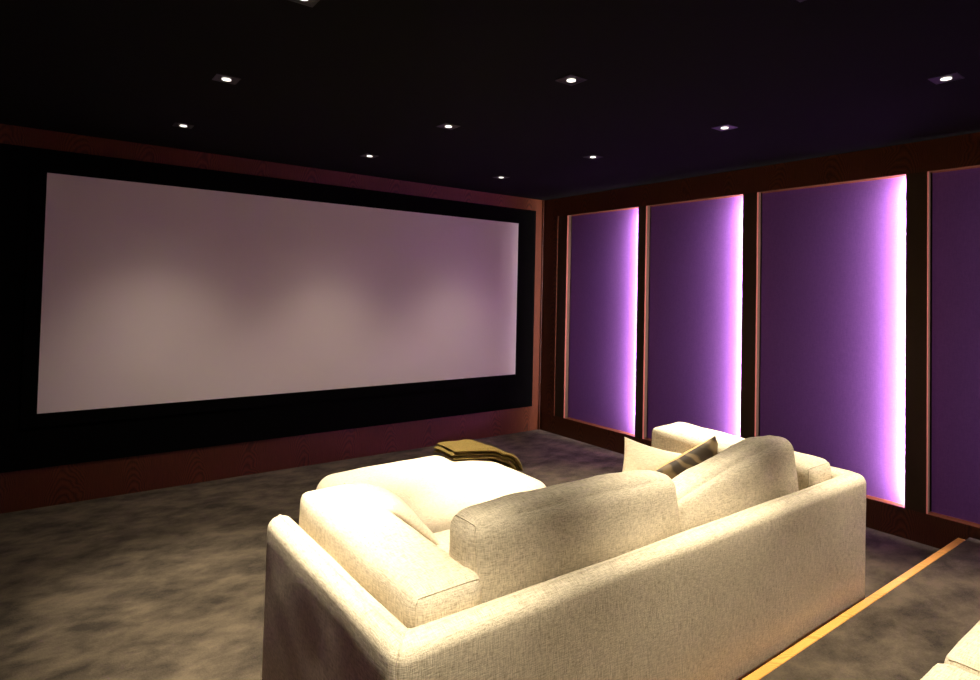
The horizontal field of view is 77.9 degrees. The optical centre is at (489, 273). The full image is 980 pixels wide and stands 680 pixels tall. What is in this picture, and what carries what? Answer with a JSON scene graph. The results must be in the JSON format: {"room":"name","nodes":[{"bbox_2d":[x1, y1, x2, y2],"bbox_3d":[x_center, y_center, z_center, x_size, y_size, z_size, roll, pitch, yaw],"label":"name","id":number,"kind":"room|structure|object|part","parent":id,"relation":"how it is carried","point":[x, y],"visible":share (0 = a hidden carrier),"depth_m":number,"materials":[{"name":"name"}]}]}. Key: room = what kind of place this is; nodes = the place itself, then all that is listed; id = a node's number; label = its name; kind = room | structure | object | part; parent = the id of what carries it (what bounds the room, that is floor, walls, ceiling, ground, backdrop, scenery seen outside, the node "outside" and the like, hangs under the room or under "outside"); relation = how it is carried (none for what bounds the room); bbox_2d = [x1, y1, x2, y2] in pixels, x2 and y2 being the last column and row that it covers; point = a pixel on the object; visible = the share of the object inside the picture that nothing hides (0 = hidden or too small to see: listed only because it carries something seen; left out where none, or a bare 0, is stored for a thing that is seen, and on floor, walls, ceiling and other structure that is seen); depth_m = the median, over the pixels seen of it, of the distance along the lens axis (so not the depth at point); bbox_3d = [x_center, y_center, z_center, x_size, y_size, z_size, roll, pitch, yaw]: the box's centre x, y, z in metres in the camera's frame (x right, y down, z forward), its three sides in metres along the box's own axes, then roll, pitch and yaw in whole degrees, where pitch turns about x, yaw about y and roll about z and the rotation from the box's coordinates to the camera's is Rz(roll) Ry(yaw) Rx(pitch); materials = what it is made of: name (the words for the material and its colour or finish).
{"room":"home theater","nodes":[
{"label":"home theater","id":0,"kind":"room"},
{"bbox_2d":[0,429,939,679],"bbox_3d":[0.681,1.708,2.539,5.570,0.120,7.700,2,-2,-37],"label":"floor","id":1,"kind":"structure","parent":0,"point":[168,583],"depth_m":3.33,"materials":[{"name":"carpet"}]},
{"bbox_2d":[316,454,545,532],"bbox_3d":[-0.336,1.399,3.543,1.157,0.506,0.927,2,-2,-37],"label":"ottoman","id":2,"kind":"object","parent":1,"relation":"on","point":[436,488],"visible":0.3,"depth_m":3.39,"materials":[{"name":"beige fabric"}]},
{"bbox_2d":[433,439,522,471],"bbox_3d":[-0.083,1.276,3.976,0.502,0.351,0.366,2,-2,-27],"label":"folded throw","id":3,"kind":"object","parent":2,"relation":"on","point":[466,449],"visible":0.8,"depth_m":3.88,"materials":[{"name":"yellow fabric"}]},
{"bbox_2d":[262,422,865,679],"bbox_3d":[0.503,1.198,2.678,2.652,0.898,1.097,2,-2,-37],"label":"sofa","id":4,"kind":"object","parent":1,"relation":"on","point":[714,570],"visible":0.99,"depth_m":2.05,"materials":[{"name":"fabric"}]},
{"bbox_3d":[-0.513,1.232,1.907,0.105,0.642,1.041,2,-2,-37],"label":"arm","id":5,"kind":"part","parent":4,"relation":"part of","materials":[{"name":"fabric"}]},
{"bbox_2d":[299,484,480,628],"bbox_3d":[-0.380,0.997,2.041,0.259,0.324,0.942,2,-2,-37],"label":"cushion","id":6,"kind":"object","parent":4,"relation":"on","point":[419,583],"depth_m":1.84,"materials":[{"name":"fabric"}]},
{"bbox_2d":[344,483,446,544],"bbox_3d":[-0.402,1.002,2.552,0.299,0.221,0.380,2,-2,-37],"label":"throw pillow","id":7,"kind":"object","parent":4,"relation":"on","point":[387,499],"visible":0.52,"depth_m":2.44,"materials":[{"name":"beige fabric"}]},
{"bbox_2d":[433,529,449,553],"bbox_3d":[-0.035,1.252,2.372,1.221,0.203,0.945,2,-2,-37],"label":"seat cushion","id":8,"kind":"object","parent":4,"relation":"on","point":[444,536],"depth_m":2.67,"materials":[{"name":"fabric"}]},
{"bbox_2d":[449,470,677,602],"bbox_3d":[0.301,0.957,2.116,1.017,0.455,0.215,2,-2,-37],"label":"cushion","id":9,"kind":"object","parent":4,"relation":"on","point":[504,545],"depth_m":1.97,"materials":[{"name":"fabric"}]},
{"bbox_3d":[0.797,1.272,2.277,2.624,0.642,0.104,2,-2,-37],"label":"frame","id":10,"kind":"part","parent":4,"relation":"part of","materials":[{"name":"fabric"}]},
{"bbox_2d":[622,437,680,471],"bbox_3d":[0.923,1.058,3.342,0.513,0.275,0.168,1,-2,7],"label":"throw pillow","id":11,"kind":"object","parent":4,"relation":"on","point":[637,456],"visible":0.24,"depth_m":3.35,"materials":[{"name":"beige fabric"}]},
{"bbox_2d":[655,436,717,478],"bbox_3d":[1.132,1.040,3.335,0.568,0.320,0.204,2,-2,-10],"label":"throw pillow","id":12,"kind":"object","parent":4,"relation":"on","point":[708,448],"visible":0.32,"depth_m":3.26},
{"bbox_2d":[672,435,798,532],"bbox_3d":[1.061,0.989,2.687,0.972,0.449,0.218,2,-2,-37],"label":"cushion","id":13,"kind":"object","parent":4,"relation":"on","point":[753,471],"depth_m":2.61,"materials":[{"name":"fabric"}]},
{"bbox_2d":[652,422,830,490],"bbox_3d":[1.345,1.069,3.345,0.313,0.325,0.945,2,-2,-37],"label":"cushion","id":14,"kind":"object","parent":4,"relation":"on","point":[678,437],"depth_m":3.41,"materials":[{"name":"fabric"}]},
{"bbox_3d":[1.533,1.319,3.423,0.104,0.642,1.040,2,-2,-37],"label":"arm","id":15,"kind":"part","parent":4,"relation":"part of","materials":[{"name":"fabric"}]},
{"bbox_2d":[742,537,979,679],"bbox_3d":[1.880,1.569,0.929,4.964,0.126,3.277,2,-2,-37],"label":"platform","id":16,"kind":"object","parent":1,"relation":"on","point":[910,625],"visible":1,"depth_m":2.64,"materials":[{"name":"carpet"}]},
{"bbox_2d":[920,621,979,679],"bbox_3d":[1.564,1.056,1.256,2.652,0.898,1.097,2,-2,-37],"label":"sofa","id":17,"kind":"object","parent":16,"relation":"on","point":[962,662],"visible":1,"depth_m":1.66,"materials":[{"name":"fabric"}]},
{"bbox_2d":[920,664,979,679],"bbox_3d":[1.026,1.109,0.950,1.221,0.203,0.945,2,-2,-37],"label":"seat cushion","id":18,"kind":"object","parent":17,"relation":"on","point":[939,671],"depth_m":1.60,"materials":[{"name":"fabric"}]},
{"bbox_2d":[944,621,979,676],"bbox_3d":[2.010,1.152,1.679,1.221,0.202,0.946,2,-2,-37],"label":"seat cushion","id":19,"kind":"object","parent":17,"relation":"on","point":[965,655],"depth_m":1.69,"materials":[{"name":"fabric"}]},
{"bbox_2d":[0,0,979,200],"bbox_3d":[0.743,-1.026,2.612,5.570,0.150,7.700,2,-2,-37],"label":"ceiling","id":20,"kind":"structure","parent":0,"point":[327,85],"depth_m":3.00,"materials":[{"name":"black paint"}]},
{"bbox_2d":[172,122,193,128],"bbox_3d":[-2.017,-0.973,3.988,0.112,0.006,0.112,2,-2,-37],"label":"recessed light","id":21,"kind":"object","parent":20,"relation":"in","point":[176,124],"visible":1,"depth_m":3.98,"materials":[{"name":"black"}]},
{"bbox_2d":[212,73,240,84],"bbox_3d":[-1.332,-0.983,3.065,0.112,0.006,0.112,2,-2,-37],"label":"recessed light","id":22,"kind":"object","parent":20,"relation":"in","point":[218,77],"visible":1,"depth_m":3.06,"materials":[{"name":"black"}]},
{"bbox_2d":[289,0,319,7],"bbox_3d":[-0.671,-0.992,2.173,0.112,0.006,0.112,2,-2,-37],"label":"recessed light","id":23,"kind":"object","parent":20,"relation":"in","point":[311,3],"visible":1,"depth_m":2.21,"materials":[{"name":"black"}]},
{"bbox_2d":[361,153,378,157],"bbox_3d":[-0.949,-0.928,4.780,0.112,0.006,0.112,2,-2,-37],"label":"recessed light","id":24,"kind":"object","parent":20,"relation":"in","point":[366,154],"visible":1,"depth_m":4.77,"materials":[{"name":"black"}]},
{"bbox_2d":[436,123,459,129],"bbox_3d":[-0.264,-0.937,3.856,0.112,0.006,0.112,2,-2,-37],"label":"recessed light","id":25,"kind":"object","parent":20,"relation":"in","point":[450,126],"visible":1,"depth_m":3.85,"materials":[{"name":"black"}]},
{"bbox_2d":[493,175,509,178],"bbox_3d":[0.103,-0.883,5.560,0.112,0.006,0.112,2,-2,-37],"label":"recessed light","id":26,"kind":"object","parent":20,"relation":"in","point":[500,176],"visible":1,"depth_m":5.55,"materials":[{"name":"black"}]},
{"bbox_2d":[555,74,587,85],"bbox_3d":[0.397,-0.946,2.965,0.112,0.006,0.112,2,-2,-37],"label":"recessed light","id":27,"kind":"object","parent":20,"relation":"in","point":[570,79],"visible":1,"depth_m":2.96,"materials":[{"name":"black"}]},
{"bbox_2d":[583,154,603,158],"bbox_3d":[0.788,-0.892,4.636,0.112,0.006,0.112,2,-2,-37],"label":"recessed light","id":28,"kind":"object","parent":20,"relation":"in","point":[592,156],"visible":1,"depth_m":4.62,"materials":[{"name":"black"}]},
{"bbox_2d":[711,124,737,130],"bbox_3d":[1.449,-0.901,3.744,0.112,0.006,0.112,2,-2,-37],"label":"recessed light","id":29,"kind":"object","parent":20,"relation":"in","point":[724,127],"visible":1,"depth_m":3.74,"materials":[{"name":"black"}]},
{"bbox_2d":[928,72,964,83],"bbox_3d":[2.128,-0.910,2.829,0.112,0.006,0.112,2,-2,-37],"label":"recessed light","id":30,"kind":"object","parent":20,"relation":"in","point":[954,76],"visible":1,"depth_m":2.82,"materials":[{"name":"black"}]},
{"bbox_2d":[540,245,543,405],"bbox_3d":[-1.472,0.378,5.519,5.570,2.600,0.168,2,-2,-37],"label":"wall","id":31,"kind":"structure","parent":0,"point":[543,245],"depth_m":6.94,"materials":[{"name":"brown wood"}]},
{"bbox_2d":[0,143,535,472],"bbox_3d":[-1.458,0.305,5.399,4.844,2.196,0.038,2,-2,-37],"label":"surround","id":32,"kind":"object","parent":31,"relation":"attached to","point":[48,446],"visible":1,"depth_m":4.64,"materials":[{"name":"black fabric"}]},
{"bbox_2d":[0,405,537,513],"bbox_3d":[-1.438,1.541,5.407,4.970,0.272,0.030,2,-2,-37],"label":"baseboard","id":33,"kind":"structure","parent":31,"relation":"attached to","point":[63,484],"depth_m":4.92,"materials":[{"name":"brown wood"}]},
{"bbox_2d":[0,124,541,211],"bbox_3d":[-1.384,-0.856,5.471,4.970,0.132,0.030,2,-2,-37],"label":"trim","id":34,"kind":"structure","parent":31,"relation":"attached to","point":[9,134],"depth_m":4.95,"materials":[{"name":"brown wood"}]},
{"bbox_2d":[20,158,525,428],"bbox_3d":[-1.395,0.202,5.430,4.391,1.840,0.030,2,-2,-37],"label":"projection screen","id":35,"kind":"object","parent":31,"relation":"attached to","point":[149,294],"visible":1,"depth_m":4.96,"materials":[{"name":"white fabric"}]},
{"bbox_2d":[532,211,541,405],"bbox_3d":[0.524,0.390,6.872,0.095,2.196,0.034,2,-2,-37],"label":"trim","id":36,"kind":"structure","parent":31,"relation":"attached to","point":[538,247],"depth_m":6.86,"materials":[{"name":"brown wood"}]},
{"bbox_2d":[538,200,543,429],"bbox_3d":[0.571,0.461,6.895,0.014,2.600,0.052,2,-2,-37],"label":"trim","id":37,"kind":"structure","parent":31,"relation":"attached to","point":[542,200],"depth_m":6.87,"materials":[{"name":"brown wood"}]},
{"bbox_2d":[931,234,931,495],"bbox_3d":[2.881,0.440,4.140,0.218,2.600,7.230,2,-2,-37],"label":"wall","id":38,"kind":"structure","parent":0,"point":[931,234],"depth_m":3.95,"materials":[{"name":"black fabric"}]},
{"bbox_2d":[540,216,558,415],"bbox_3d":[0.700,0.466,6.817,0.096,2.202,0.225,2,-2,-37],"label":"trim","id":39,"kind":"structure","parent":38,"relation":"attached to","point":[551,224],"depth_m":6.78,"materials":[{"name":"brown wood"}]},
{"bbox_2d":[555,215,571,417],"bbox_3d":[0.813,0.465,6.676,0.082,2.202,0.138,2,-2,-37],"label":"trim","id":40,"kind":"structure","parent":38,"relation":"attached to","point":[562,233],"depth_m":6.64,"materials":[{"name":"brown wood"}]},
{"bbox_2d":[568,208,637,434],"bbox_3d":[1.174,0.461,6.205,0.060,2.200,1.027,2,-2,-37],"label":"wall panel","id":41,"kind":"object","parent":38,"relation":"attached to","point":[604,248],"visible":0.81,"depth_m":6.22,"materials":[{"name":"purple fabric"}]},
{"bbox_2d":[635,206,650,438],"bbox_3d":[1.465,0.456,5.798,0.082,2.202,0.091,2,-2,-37],"label":"trim","id":42,"kind":"structure","parent":38,"relation":"attached to","point":[642,209],"depth_m":5.77,"materials":[{"name":"brown wood"}]},
{"bbox_2d":[647,195,742,438],"bbox_3d":[1.815,0.452,5.341,0.060,2.200,1.039,2,-2,-37],"label":"wall panel","id":43,"kind":"object","parent":38,"relation":"attached to","point":[695,304],"visible":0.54,"depth_m":5.35,"materials":[{"name":"purple fabric"}]},
{"bbox_2d":[740,192,761,438],"bbox_3d":[2.118,0.447,4.916,0.082,2.202,0.121,2,-2,-37],"label":"trim","id":44,"kind":"structure","parent":38,"relation":"attached to","point":[749,199],"depth_m":4.89,"materials":[{"name":"brown wood"}]},
{"bbox_2d":[754,192,758,436],"bbox_3d":[2.128,0.446,4.846,0.019,2.202,0.004,2,-2,-37],"label":"trim","id":45,"kind":"structure","parent":38,"relation":"attached to","point":[757,192],"depth_m":4.84,"materials":[{"name":"brown wood"}]},
{"bbox_2d":[540,412,979,548],"bbox_3d":[2.742,1.636,4.006,0.082,0.195,7.200,2,-2,-37],"label":"baseboard","id":46,"kind":"structure","parent":38,"relation":"attached to","point":[931,529],"depth_m":4.06,"materials":[{"name":"brown wood"}]},
{"bbox_2d":[544,132,979,217],"bbox_3d":[2.797,-0.763,4.071,0.082,0.203,7.200,2,-2,-37],"label":"trim","id":47,"kind":"structure","parent":38,"relation":"attached to","point":[960,151],"depth_m":4.64,"materials":[{"name":"brown wood"}]},
{"bbox_2d":[760,176,905,505],"bbox_3d":[2.493,0.443,4.427,0.060,2.200,1.092,2,-2,-37],"label":"wall panel","id":48,"kind":"object","parent":38,"relation":"attached to","point":[833,274],"visible":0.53,"depth_m":4.39,"materials":[{"name":"purple fabric"}]},
{"bbox_2d":[905,172,931,513],"bbox_3d":[2.812,0.438,3.982,0.082,2.202,0.119,2,-2,-37],"label":"trim","id":49,"kind":"structure","parent":38,"relation":"attached to","point":[916,183],"depth_m":3.95,"materials":[{"name":"brown wood"}]},
{"bbox_2d":[926,171,928,513],"bbox_3d":[2.821,0.436,3.912,0.019,2.202,0.004,2,-2,-37],"label":"trim","id":50,"kind":"structure","parent":38,"relation":"attached to","point":[927,171],"depth_m":3.91,"materials":[{"name":"brown wood"}]},
{"bbox_2d":[931,167,979,524],"bbox_3d":[3.187,0.433,3.490,0.060,2.200,1.098,2,-2,-37],"label":"wall panel","id":51,"kind":"object","parent":38,"relation":"attached to","point":[955,193],"visible":1,"depth_m":3.83,"materials":[{"name":"purple fabric"}]}
]}

